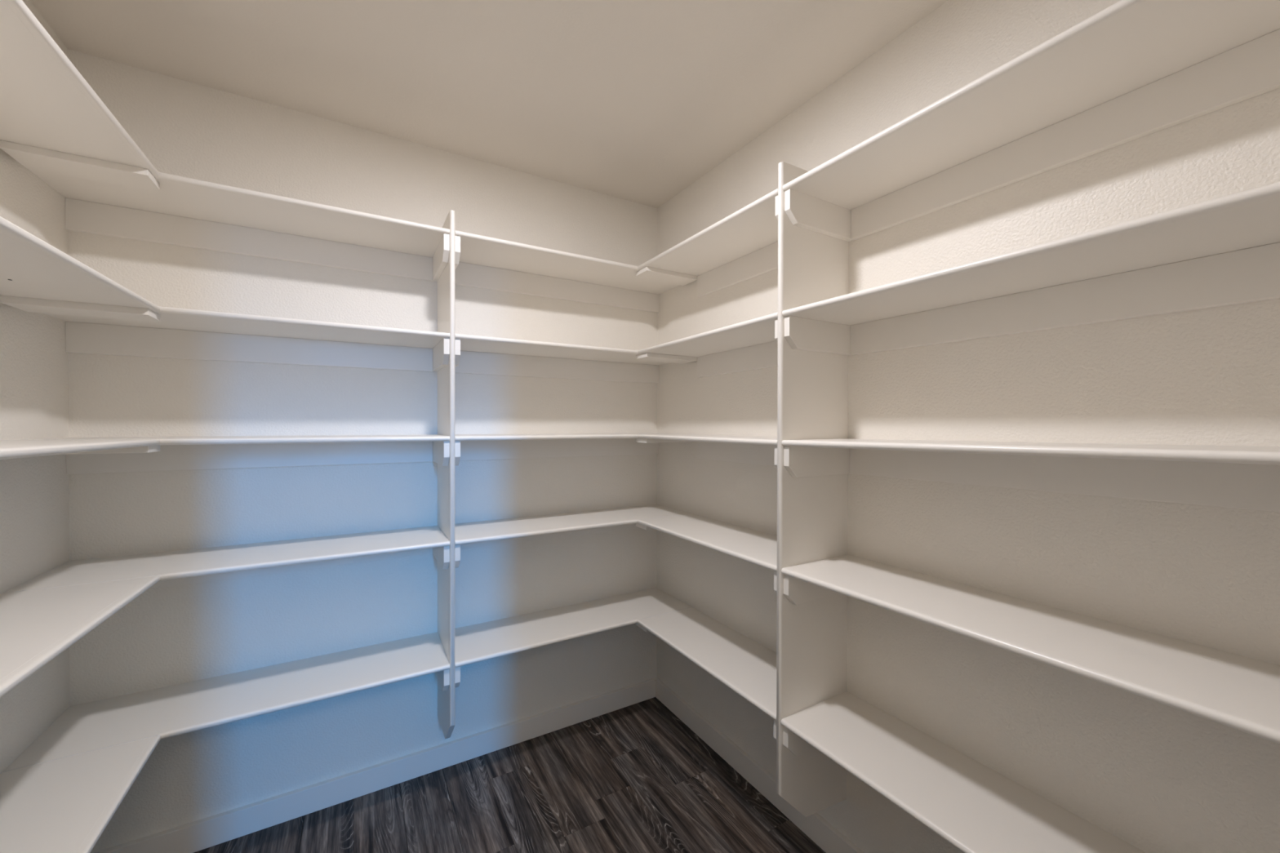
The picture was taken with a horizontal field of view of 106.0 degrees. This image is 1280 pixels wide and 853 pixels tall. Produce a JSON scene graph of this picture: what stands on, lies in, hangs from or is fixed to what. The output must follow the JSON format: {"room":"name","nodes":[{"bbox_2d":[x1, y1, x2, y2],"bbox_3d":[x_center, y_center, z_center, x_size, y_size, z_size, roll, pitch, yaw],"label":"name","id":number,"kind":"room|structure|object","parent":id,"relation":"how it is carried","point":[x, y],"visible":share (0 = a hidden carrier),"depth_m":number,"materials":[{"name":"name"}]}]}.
{"room":"food storage area","nodes":[
{"label":"food storage area","id":0,"kind":"room"},
{"bbox_2d":[0,0,69,774],"bbox_3d":[-1.261,0.203,0.442,0.110,2.843,2.550,0,0,-30],"label":"wall","id":1,"kind":"structure","parent":0,"point":[34,503],"depth_m":1.39,"materials":[{"name":"white paint"}]},
{"bbox_2d":[0,0,159,177],"bbox_3d":[-1.030,-0.686,0.459,0.307,0.126,2.094,0,0,-30],"label":"shelf","id":2,"kind":"object","parent":1,"relation":"attached to","point":[46,102],"visible":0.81,"depth_m":1.09,"materials":[{"name":"white paint"}]},
{"bbox_2d":[0,216,159,312],"bbox_3d":[-1.031,-0.285,0.461,0.307,0.134,2.094,0,0,-30],"label":"shelf","id":3,"kind":"object","parent":1,"relation":"attached to","point":[30,267],"visible":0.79,"depth_m":1.08,"materials":[{"name":"white paint"}]},
{"bbox_2d":[0,438,159,459],"bbox_3d":[-1.031,0.096,0.463,0.307,0.130,2.094,0,0,-30],"label":"shelf","id":4,"kind":"object","parent":1,"relation":"attached to","point":[9,449],"visible":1,"depth_m":1.03,"materials":[{"name":"white paint"}]},
{"bbox_2d":[0,574,160,697],"bbox_3d":[-1.032,0.483,0.465,0.307,0.161,2.094,0,0,-30],"label":"shelf","id":5,"kind":"object","parent":1,"relation":"attached to","point":[37,625],"visible":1,"depth_m":1.10,"materials":[{"name":"white paint"}]},
{"bbox_2d":[0,733,161,852],"bbox_3d":[-1.033,0.979,0.467,0.307,0.121,2.094,0,0,-30],"label":"shelf","id":6,"kind":"object","parent":1,"relation":"attached to","point":[65,804],"visible":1,"depth_m":1.19,"materials":[{"name":"white paint"}]},
{"bbox_2d":[66,48,657,852],"bbox_3d":[-0.910,0.195,2.191,2.488,2.843,0.110,0,0,-30],"label":"wall","id":7,"kind":"structure","parent":0,"point":[164,637],"depth_m":1.94,"materials":[{"name":"white paint"}]},
{"bbox_2d":[0,140,449,281],"bbox_3d":[-1.277,-0.696,1.677,1.115,0.120,0.395,0,0,-30],"label":"shelf","id":8,"kind":"object","parent":7,"relation":"attached to","point":[103,197],"visible":0.97,"depth_m":1.66,"materials":[{"name":"white paint"}]},
{"bbox_2d":[0,295,449,371],"bbox_3d":[-1.278,-0.298,1.679,1.115,0.120,0.395,0,0,-30],"label":"shelf","id":9,"kind":"object","parent":7,"relation":"attached to","point":[169,332],"visible":0.97,"depth_m":1.70,"materials":[{"name":"white paint"}]},
{"bbox_2d":[4,631,449,771],"bbox_3d":[-1.280,0.973,1.685,1.115,0.119,0.395,0,0,-30],"label":"shelf","id":10,"kind":"object","parent":7,"relation":"attached to","point":[171,711],"visible":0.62,"depth_m":1.63,"materials":[{"name":"white paint"}]},
{"bbox_2d":[4,525,449,592],"bbox_3d":[-1.279,0.499,1.683,1.115,0.120,0.395,0,0,-30],"label":"shelf","id":11,"kind":"object","parent":7,"relation":"attached to","point":[179,567],"visible":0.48,"depth_m":1.67,"materials":[{"name":"white paint"}]},
{"bbox_2d":[18,434,449,474],"bbox_3d":[-1.279,0.096,1.681,1.115,0.120,0.395,0,0,-30],"label":"shelf","id":12,"kind":"object","parent":7,"relation":"attached to","point":[194,452],"visible":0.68,"depth_m":1.73,"materials":[{"name":"white paint"}]},
{"bbox_2d":[94,677,656,852],"bbox_3d":[-0.880,1.467,2.142,2.267,0.100,0.018,0,0,-30],"label":"baseboard","id":13,"kind":"structure","parent":7,"relation":"attached to","point":[203,833],"depth_m":1.99,"materials":[{"name":"white paint"}]},
{"bbox_2d":[432,209,460,738],"bbox_3d":[-0.803,0.229,1.991,0.061,2.112,0.343,0,0,-30],"label":"shelf support","id":14,"kind":"object","parent":7,"relation":"attached to","point":[446,259],"visible":0.88,"depth_m":1.88,"materials":[{"name":"white paint"}]},
{"bbox_2d":[454,504,689,550],"bbox_3d":[-0.293,0.499,2.262,1.134,0.120,0.395,0,0,-30],"label":"shelf","id":15,"kind":"object","parent":7,"relation":"attached to","point":[482,534],"visible":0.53,"depth_m":2.23,"materials":[{"name":"white paint"}]},
{"bbox_2d":[454,587,692,667],"bbox_3d":[-0.294,0.971,2.265,1.134,0.119,0.395,0,0,-30],"label":"shelf","id":16,"kind":"object","parent":7,"relation":"attached to","point":[474,643],"visible":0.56,"depth_m":2.22,"materials":[{"name":"white paint"}]},
{"bbox_2d":[454,432,693,461],"bbox_3d":[-0.293,0.096,2.260,1.134,0.120,0.395,0,0,-30],"label":"shelf","id":17,"kind":"object","parent":7,"relation":"attached to","point":[526,446],"visible":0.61,"depth_m":2.31,"materials":[{"name":"white paint"}]},
{"bbox_2d":[454,230,697,312],"bbox_3d":[-0.291,-0.697,2.257,1.134,0.120,0.395,0,0,-30],"label":"shelf","id":18,"kind":"object","parent":7,"relation":"attached to","point":[485,262],"visible":0.8,"depth_m":2.28,"materials":[{"name":"white paint"}]},
{"bbox_2d":[454,333,697,383],"bbox_3d":[-0.292,-0.300,2.259,1.134,0.120,0.395,0,0,-30],"label":"shelf","id":19,"kind":"object","parent":7,"relation":"attached to","point":[482,355],"visible":0.8,"depth_m":2.30,"materials":[{"name":"white paint"}]},
{"bbox_2d":[30,0,948,208],"bbox_3d":[-0.261,-1.270,1.085,2.488,0.100,2.660,0,0,-30],"label":"ceiling","id":20,"kind":"structure","parent":0,"point":[637,101],"depth_m":1.62,"materials":[{"name":"white paint"}]},
{"bbox_2d":[193,697,825,852],"bbox_3d":[0.912,1.585,-0.906,2.488,0.100,7.310,0,0,-30],"label":"floor","id":21,"kind":"structure","parent":0,"point":[635,778],"depth_m":1.92,"materials":[{"name":"black wood"}]},
{"bbox_2d":[656,0,1279,852],"bbox_3d":[0.789,0.201,1.647,0.110,2.843,2.550,0,0,-30],"label":"wall","id":22,"kind":"structure","parent":0,"point":[1157,777],"depth_m":1.22,"materials":[{"name":"white paint"}]},
{"bbox_2d":[637,607,776,720],"bbox_3d":[0.341,0.973,1.985,0.321,0.121,0.892,0,0,-30],"label":"shelf","id":23,"kind":"object","parent":22,"relation":"attached to","point":[747,667],"visible":0.62,"depth_m":1.95,"materials":[{"name":"white paint"}]},
{"bbox_2d":[637,513,777,572],"bbox_3d":[0.342,0.500,1.983,0.321,0.121,0.892,0,0,-30],"label":"shelf","id":24,"kind":"object","parent":22,"relation":"attached to","point":[757,548],"visible":0.62,"depth_m":1.93,"materials":[{"name":"white paint"}]},
{"bbox_2d":[637,433,777,466],"bbox_3d":[0.343,0.099,1.981,0.321,0.120,0.892,0,0,-30],"label":"shelf","id":25,"kind":"object","parent":22,"relation":"attached to","point":[754,450],"visible":0.61,"depth_m":2.04,"materials":[{"name":"white paint"}]},
{"bbox_2d":[637,188,777,297],"bbox_3d":[0.344,-0.695,1.977,0.321,0.120,0.892,0,0,-30],"label":"shelf","id":26,"kind":"object","parent":22,"relation":"attached to","point":[742,246],"visible":0.55,"depth_m":1.98,"materials":[{"name":"white paint"}]},
{"bbox_2d":[637,312,777,377],"bbox_3d":[0.344,-0.301,1.979,0.321,0.125,0.892,0,0,-30],"label":"shelf","id":27,"kind":"object","parent":22,"relation":"attached to","point":[749,344],"visible":0.62,"depth_m":2.01,"materials":[{"name":"white paint"}]},
{"bbox_2d":[655,677,864,852],"bbox_3d":[0.704,1.472,1.668,0.018,0.100,2.439,0,0,-30],"label":"baseboard","id":28,"kind":"structure","parent":22,"relation":"attached to","point":[824,834],"depth_m":2.04,"materials":[{"name":"white paint"}]},
{"bbox_2d":[773,161,853,817],"bbox_3d":[0.572,0.233,1.588,0.325,2.112,0.061,0,0,-30],"label":"divider panel","id":29,"kind":"object","parent":22,"relation":"attached to","point":[814,233],"visible":0.74,"depth_m":1.56,"materials":[{"name":"white paint"}]},
{"bbox_2d":[780,690,1146,852],"bbox_3d":[0.879,0.974,1.069,0.321,0.124,1.195,0,0,-30],"label":"shelf","id":30,"kind":"object","parent":22,"relation":"attached to","point":[974,807],"visible":1,"depth_m":1.22,"materials":[{"name":"white paint"}]},
{"bbox_2d":[781,554,1279,744],"bbox_3d":[0.880,0.499,1.067,0.321,0.128,1.195,0,0,-30],"label":"shelf","id":31,"kind":"object","parent":22,"relation":"attached to","point":[1241,693],"visible":1,"depth_m":0.98,"materials":[{"name":"white paint"}]},
{"bbox_2d":[781,438,1279,512],"bbox_3d":[0.881,0.098,1.065,0.321,0.132,1.195,0,0,-30],"label":"shelf","id":32,"kind":"object","parent":22,"relation":"attached to","point":[1235,477],"visible":1,"depth_m":1.05,"materials":[{"name":"white paint"}]},
{"bbox_2d":[782,0,1279,240],"bbox_3d":[0.882,-0.684,1.062,0.321,0.129,1.195,0,0,-30],"label":"shelf","id":33,"kind":"object","parent":22,"relation":"attached to","point":[1131,70],"visible":0.98,"depth_m":1.05,"materials":[{"name":"white paint"}]},
{"bbox_2d":[782,182,1279,355],"bbox_3d":[0.882,-0.296,1.063,0.321,0.124,1.195,0,0,-30],"label":"shelf","id":34,"kind":"object","parent":22,"relation":"attached to","point":[1224,251],"visible":0.99,"depth_m":1.03,"materials":[{"name":"white paint"}]}
]}

